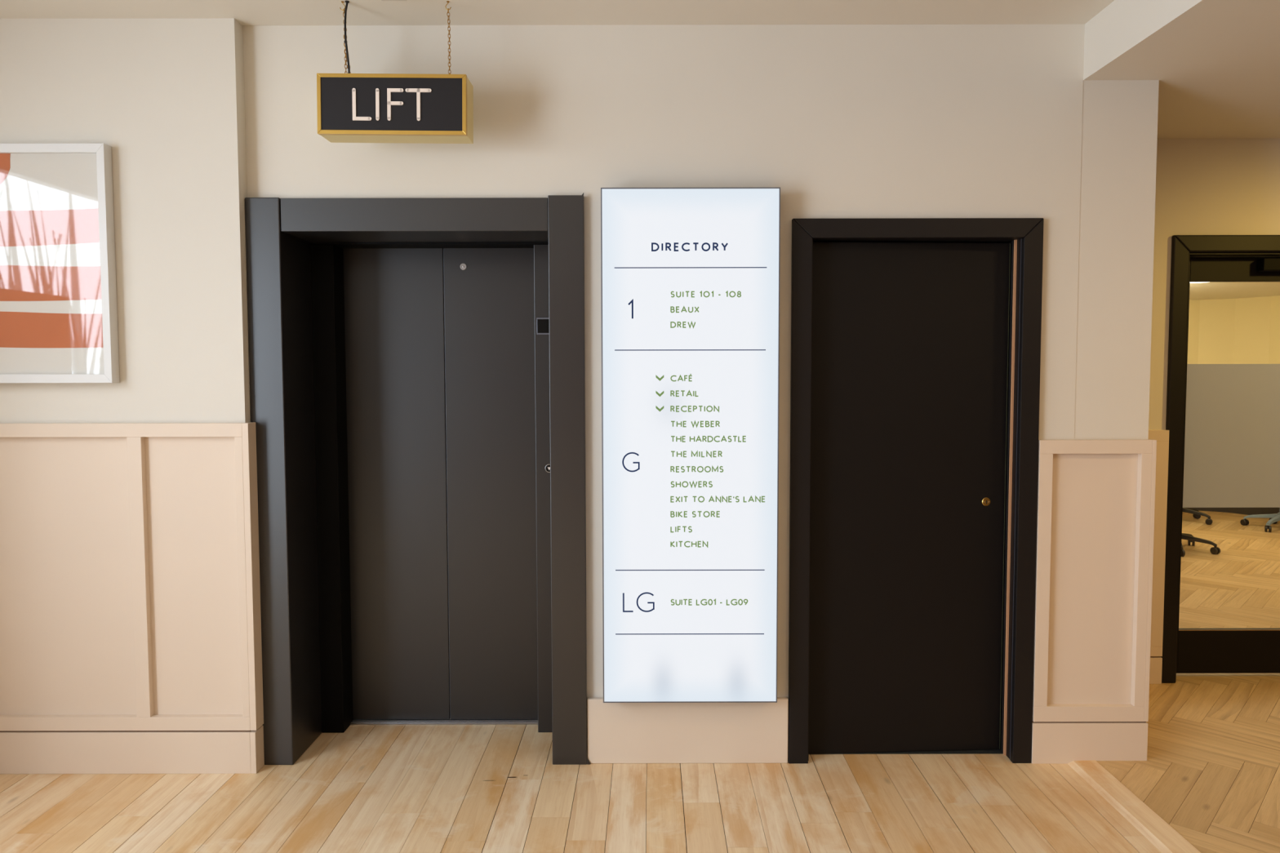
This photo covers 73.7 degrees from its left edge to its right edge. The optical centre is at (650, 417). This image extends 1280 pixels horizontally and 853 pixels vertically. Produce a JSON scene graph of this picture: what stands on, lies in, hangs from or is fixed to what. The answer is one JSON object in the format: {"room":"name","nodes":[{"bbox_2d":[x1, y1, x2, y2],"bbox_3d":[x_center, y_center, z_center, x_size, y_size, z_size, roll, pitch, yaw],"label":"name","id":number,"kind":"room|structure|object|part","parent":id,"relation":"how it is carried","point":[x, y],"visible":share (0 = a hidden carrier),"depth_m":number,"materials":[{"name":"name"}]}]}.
{"room":"lobby","nodes":[
{"label":"lobby","id":0,"kind":"room"},
{"bbox_2d":[0,17,250,423],"bbox_3d":[-2.428,-0.071,3.607,1.744,2.884,0.668,0,3,0],"label":"wall","id":1,"kind":"structure","parent":0,"point":[166,95],"depth_m":3.23,"materials":[{"name":"beige paint"}]},
{"bbox_2d":[0,142,119,382],"bbox_3d":[-2.346,-0.575,3.220,0.628,0.891,0.047,0,3,0],"label":"framed print","id":2,"kind":"object","parent":1,"relation":"attached to","point":[59,311],"visible":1,"depth_m":3.21,"materials":[{"name":"white paint"}]},
{"bbox_3d":[-2.347,-1.003,3.197,0.627,0.033,0.047,0,3,0],"label":"frame","id":3,"kind":"part","parent":2,"relation":"part of","materials":[{"name":"white paint"}]},
{"bbox_3d":[-2.345,-0.147,3.243,0.627,0.033,0.047,0,3,0],"label":"frame","id":4,"kind":"part","parent":2,"relation":"part of","materials":[{"name":"white paint"}]},
{"bbox_3d":[-2.046,-0.576,3.220,0.029,0.890,0.047,0,3,0],"label":"frame","id":5,"kind":"part","parent":2,"relation":"part of","materials":[{"name":"white paint"}]},
{"bbox_2d":[0,422,263,731],"bbox_3d":[-2.365,0.620,3.314,1.668,1.196,0.065,0,3,0],"label":"panelling","id":6,"kind":"object","parent":1,"relation":"attached to","point":[130,584],"visible":1,"depth_m":3.30,"materials":[{"name":"paint"}]},
{"bbox_3d":[-2.378,0.050,3.265,1.644,0.052,0.029,0,3,0],"label":"rail","id":7,"kind":"part","parent":6,"relation":"part of","materials":[{"name":"paint"}]},
{"bbox_3d":[-2.376,1.191,3.327,1.644,0.054,0.029,0,3,0],"label":"rail","id":8,"kind":"part","parent":6,"relation":"part of","materials":[{"name":"paint"}]},
{"bbox_2d":[0,725,264,773],"bbox_3d":[-2.365,1.302,3.349,1.666,0.170,0.070,0,3,0],"label":"baseboard","id":9,"kind":"structure","parent":1,"relation":"attached to","point":[21,752],"depth_m":3.31,"materials":[{"name":"paint"}]},
{"bbox_2d":[0,0,1114,25],"bbox_3d":[-0.820,-1.373,0.016,4.964,0.100,7.700,0,3,0],"label":"ceiling","id":10,"kind":"structure","parent":0,"point":[246,12],"depth_m":3.13,"materials":[{"name":"beige paint"}]},
{"bbox_2d":[343,0,350,73],"bbox_3d":[-1.087,-1.354,3.057,0.022,0.275,0.015,0,3,0],"label":"power cable","id":11,"kind":"object","parent":10,"relation":"hanging from","point":[347,2],"visible":0.97,"depth_m":3.05,"materials":[{"name":"black rubber"}]},
{"bbox_2d":[381,0,407,0],"bbox_3d":[-0.900,-1.467,2.950,0.092,0.031,0.100,0,3,0],"label":"ceiling sensor","id":12,"kind":"object","parent":10,"relation":"attached to","point":[381,0],"visible":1,"depth_m":2.99,"materials":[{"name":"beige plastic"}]},
{"bbox_3d":[-1.101,-1.473,3.055,0.022,0.033,0.011,0,3,0],"label":"ceiling hook","id":13,"kind":"object","parent":10,"relation":"attached to","visible":0},
{"bbox_2d":[342,8,351,73],"bbox_3d":[-1.090,-1.339,3.066,0.024,0.251,0.017,0,3,0],"label":"chain","id":14,"kind":"object","parent":13,"relation":"hanging from","point":[345,56],"visible":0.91,"depth_m":3.06,"materials":[{"name":"gold metal"}]},
{"bbox_2d":[316,72,473,143],"bbox_3d":[-0.914,-1.111,3.076,0.528,0.210,0.126,1,3,0],"label":"sign","id":15,"kind":"object","parent":14,"relation":"hanging from","point":[352,108],"visible":1,"depth_m":3.02,"materials":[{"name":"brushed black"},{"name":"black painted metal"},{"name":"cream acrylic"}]},
{"bbox_3d":[-0.914,-1.108,3.022,0.500,0.183,0.009,1,3,0],"label":"panel","id":16,"kind":"part","parent":15,"relation":"part of","materials":[{"name":"black"}]},
{"bbox_3d":[-0.724,-1.474,3.055,0.022,0.033,0.011,0,3,0],"label":"ceiling hook","id":17,"kind":"object","parent":10,"relation":"attached to","visible":0},
{"bbox_2d":[447,8,451,74],"bbox_3d":[-0.722,-1.337,3.062,0.011,0.258,0.010,1,3,18],"label":"chain","id":18,"kind":"object","parent":17,"relation":"hanging from","point":[449,30],"visible":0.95,"depth_m":3.06,"materials":[{"name":"gold metal"}]},
{"bbox_2d":[0,718,1161,852],"bbox_3d":[-0.841,1.578,0.226,5.017,0.050,7.600,0,3,0],"label":"floor","id":19,"kind":"structure","parent":0,"point":[471,788],"depth_m":3.08,"materials":[{"name":"brown wood"}]},
{"bbox_2d":[1067,760,1200,852],"bbox_3d":[1.714,1.556,-0.037,0.112,0.014,6.878,0,3,0],"label":"floor border strip","id":20,"kind":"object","parent":19,"relation":"on","point":[1145,820],"depth_m":3.02,"materials":[{"name":"brown wood"}]},
{"bbox_2d":[242,24,1159,755],"bbox_3d":[0.199,-0.078,3.641,3.511,2.884,0.600,0,3,0],"label":"wall","id":21,"kind":"structure","parent":0,"point":[848,121],"depth_m":3.29,"materials":[{"name":"beige paint"}]},
{"bbox_2d":[244,192,591,764],"bbox_3d":[-0.896,0.246,3.594,1.314,2.246,0.530,0,3,0],"label":"elevator","id":22,"kind":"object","parent":21,"relation":"in","point":[422,562],"depth_m":3.69,"materials":[{"name":"black metal"}]},
{"bbox_3d":[-1.128,0.295,3.770,0.462,2.110,0.042,0,3,0],"label":"panel","id":23,"kind":"part","parent":22,"relation":"part of","materials":[{"name":"black metal"}]},
{"bbox_3d":[-0.907,1.355,3.795,0.842,0.010,0.048,0,3,0],"label":"sill","id":24,"kind":"part","parent":22,"relation":"part of","materials":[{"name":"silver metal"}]},
{"bbox_3d":[-0.666,0.295,3.769,0.454,2.110,0.044,0,3,0],"label":"panel","id":25,"kind":"part","parent":22,"relation":"part of","materials":[{"name":"black metal"}]},
{"bbox_2d":[536,317,549,334],"bbox_3d":[-0.443,-0.384,3.594,0.070,0.071,0.006,0,3,0],"label":"indicator","id":26,"kind":"object","parent":22,"relation":"attached to","point":[542,323],"visible":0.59,"depth_m":3.59,"materials":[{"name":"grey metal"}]},
{"bbox_2d":[545,464,550,472],"bbox_3d":[-0.430,0.217,3.627,0.036,0.036,0.004,0,3,0],"label":"button","id":27,"kind":"object","parent":22,"relation":"attached to","point":[548,466],"visible":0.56,"depth_m":3.63,"materials":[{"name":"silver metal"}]},
{"bbox_2d":[586,697,788,763],"bbox_3d":[0.149,1.248,3.402,0.799,0.262,0.022,0,3,0],"label":"baseboard","id":28,"kind":"structure","parent":21,"relation":"attached to","point":[617,732],"depth_m":3.39,"materials":[{"name":"paint"}]},
{"bbox_2d":[600,186,780,702],"bbox_3d":[0.153,0.120,3.302,0.674,1.972,0.098,0,3,0],"label":"sign","id":29,"kind":"object","parent":21,"relation":"attached to","point":[690,277],"visible":1,"depth_m":3.25,"materials":[{"name":"white illuminated acrylic"},{"name":"grey metal"},{"name":"printed lettering"}]},
{"bbox_2d":[787,217,1044,764],"bbox_3d":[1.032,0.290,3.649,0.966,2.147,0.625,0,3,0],"label":"door","id":30,"kind":"structure","parent":21,"relation":"in","point":[916,342],"depth_m":3.42,"materials":[{"name":"black wood"}]},
{"bbox_3d":[0.588,0.307,3.350,0.077,2.146,0.026,0,3,0],"label":"architrave","id":31,"kind":"part","parent":30,"relation":"part of","materials":[{"name":"black wood"}]},
{"bbox_3d":[1.030,-0.729,3.293,0.962,0.074,0.026,0,3,0],"label":"architrave","id":32,"kind":"part","parent":30,"relation":"part of","materials":[{"name":"black wood"}]},
{"bbox_3d":[1.356,0.341,3.445,0.034,0.034,0.003,0,3,-3],"label":"keyhole plate","id":33,"kind":"part","parent":30,"relation":"part of","materials":[{"name":"gold metal"}]},
{"bbox_3d":[1.477,0.306,3.350,0.074,2.146,0.026,0,3,0],"label":"architrave","id":34,"kind":"part","parent":30,"relation":"part of","materials":[{"name":"black wood"}]},
{"bbox_2d":[1031,720,1147,764],"bbox_3d":[1.745,1.292,3.401,0.457,0.170,0.029,0,3,0],"label":"baseboard","id":35,"kind":"structure","parent":21,"relation":"attached to","point":[1052,742],"depth_m":3.39,"materials":[{"name":"paint"}]},
{"bbox_2d":[1031,439,1156,721],"bbox_3d":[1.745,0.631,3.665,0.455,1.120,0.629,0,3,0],"label":"panelling","id":36,"kind":"object","parent":21,"relation":"attached to","point":[1095,508],"visible":0.96,"depth_m":3.37,"materials":[{"name":"paint"}]},
{"bbox_3d":[1.738,1.176,3.394,0.438,0.062,0.029,0,3,0],"label":"rail","id":37,"kind":"part","parent":36,"relation":"part of","materials":[{"name":"paint"}]},
{"bbox_3d":[1.737,0.642,3.378,0.418,1.005,0.003,0,3,0],"label":"panel","id":38,"kind":"part","parent":36,"relation":"part of","materials":[{"name":"paint"}]},
{"bbox_3d":[1.736,0.115,3.337,0.438,0.053,0.029,0,3,0],"label":"rail","id":39,"kind":"part","parent":36,"relation":"part of","materials":[{"name":"paint"}]},
{"bbox_2d":[1083,0,1279,138],"bbox_3d":[3.630,-1.286,0.206,3.936,0.310,8.070,0,3,0],"label":"ceiling","id":40,"kind":"structure","parent":0,"point":[1215,64],"depth_m":3.11,"materials":[{"name":"beige paint"}]},
{"bbox_2d":[1096,510,1279,852],"bbox_3d":[4.485,1.409,3.071,5.435,0.062,13.300,0,3,0],"label":"floor","id":41,"kind":"structure","parent":0,"point":[1211,771],"depth_m":3.75,"materials":[{"name":"brown wood"}]},
{"bbox_2d":[1182,507,1212,524],"bbox_3d":[5.418,0.534,8.821,0.647,1.060,0.645,0,3,0],"label":"office chair","id":42,"kind":"object","parent":41,"relation":"on","point":[1197,514],"visible":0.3,"depth_m":8.66,"materials":[{"name":"black plastic"}]},
{"bbox_3d":[5.524,0.969,8.673,0.209,0.082,0.250,0,3,0],"label":"leg","id":43,"kind":"part","parent":42,"relation":"part of","materials":[{"name":"black plastic"}]},
{"bbox_2d":[1181,533,1220,556],"bbox_3d":[4.502,0.613,7.383,0.635,1.060,0.676,0,3,0],"label":"office chair","id":44,"kind":"object","parent":41,"relation":"on","point":[1214,550],"visible":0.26,"depth_m":7.23,"materials":[{"name":"black plastic"}]},
{"bbox_3d":[4.659,1.046,7.272,0.285,0.082,0.058,3,4,40],"label":"leg","id":45,"kind":"part","parent":44,"relation":"part of","materials":[{"name":"black plastic"}]},
{"bbox_2d":[1240,507,1279,532],"bbox_3d":[6.195,0.559,8.321,0.635,1.060,0.685,0,3,0],"label":"office chair","id":46,"kind":"object","parent":41,"relation":"on","point":[1274,518],"visible":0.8,"depth_m":8.37,"materials":[{"name":"white plastic"}]},
{"bbox_3d":[6.040,0.981,8.437,0.285,0.082,0.058,3,4,40],"label":"leg","id":47,"kind":"part","parent":46,"relation":"part of","materials":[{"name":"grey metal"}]},
{"bbox_3d":[6.025,0.992,8.235,0.285,0.082,0.058,-2,4,-32],"label":"leg","id":48,"kind":"part","parent":46,"relation":"part of","materials":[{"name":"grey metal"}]},
{"bbox_2d":[1148,137,1279,430],"bbox_3d":[3.732,-0.005,4.131,3.735,2.674,0.370,0,3,0],"label":"wall","id":49,"kind":"structure","parent":0,"point":[1204,186],"depth_m":4.12,"materials":[{"name":"beige paint"}]},
{"bbox_2d":[1149,656,1162,684],"bbox_3d":[2.252,1.250,4.229,0.550,0.138,0.030,0,3,0],"label":"baseboard","id":50,"kind":"structure","parent":49,"relation":"attached to","point":[1156,662],"depth_m":4.21,"materials":[{"name":"paint"}]},
{"bbox_2d":[1148,430,1168,656],"bbox_3d":[2.241,0.622,4.196,0.570,1.120,0.029,0,3,0],"label":"panelling","id":51,"kind":"object","parent":49,"relation":"attached to","point":[1162,437],"visible":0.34,"depth_m":4.18,"materials":[{"name":"paint"}]},
{"bbox_3d":[2.242,1.156,4.224,0.570,0.050,0.029,0,3,0],"label":"rail","id":52,"kind":"part","parent":51,"relation":"part of","materials":[{"name":"paint"}]},
{"bbox_3d":[2.240,0.090,4.167,0.570,0.055,0.029,0,3,0],"label":"rail","id":53,"kind":"part","parent":51,"relation":"part of","materials":[{"name":"paint"}]},
{"bbox_2d":[1160,235,1279,683],"bbox_3d":[3.060,0.215,4.247,1.074,2.200,0.162,0,3,0],"label":"door","id":54,"kind":"structure","parent":49,"relation":"in","point":[1223,420],"depth_m":4.26,"materials":[{"name":"black wood"}]},
{"bbox_3d":[2.563,0.221,4.178,0.079,2.197,0.024,0,3,0],"label":"architrave","id":55,"kind":"part","parent":54,"relation":"part of","materials":[{"name":"black wood"}]},
{"bbox_3d":[3.058,-0.840,4.121,1.070,0.080,0.024,0,3,0],"label":"architrave","id":56,"kind":"part","parent":54,"relation":"part of","materials":[{"name":"black wood"}]},
{"bbox_3d":[3.059,1.185,4.331,0.787,0.219,0.044,0,3,0],"label":"kick panel","id":57,"kind":"part","parent":54,"relation":"part of","materials":[{"name":"black paint"}]},
{"bbox_3d":[3.055,-0.732,4.227,0.787,0.118,0.044,0,3,0],"label":"rail","id":58,"kind":"part","parent":54,"relation":"part of","materials":[{"name":"black paint"}]},
{"bbox_2d":[1186,295,1279,364],"bbox_3d":[4.250,0.014,6.936,4.860,2.330,5.230,0,3,0],"label":"wall","id":59,"kind":"structure","parent":0,"point":[1240,331],"depth_m":9.20,"materials":[{"name":"beige paint"}]},
{"bbox_2d":[1191,507,1279,515],"bbox_3d":[4.582,0.981,9.201,5.148,0.128,1.656,1,3,24],"label":"baseboard","id":60,"kind":"structure","parent":59,"relation":"attached to","point":[1246,511],"depth_m":9.15,"materials":[{"name":"grey"}]},
{"bbox_2d":[1189,281,1279,299],"bbox_3d":[4.298,-1.183,6.947,5.000,0.060,5.380,0,3,0],"label":"ceiling","id":61,"kind":"structure","parent":0,"point":[1211,290],"depth_m":8.22,"materials":[{"name":"beige paint"}]},
{"bbox_2d":[1190,281,1209,283],"bbox_3d":[4.618,-1.152,7.189,0.260,0.030,0.259,0,3,0],"label":"recessed light","id":62,"kind":"object","parent":61,"relation":"in","point":[1190,282],"visible":0.29,"depth_m":7.17,"materials":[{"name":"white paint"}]}
]}

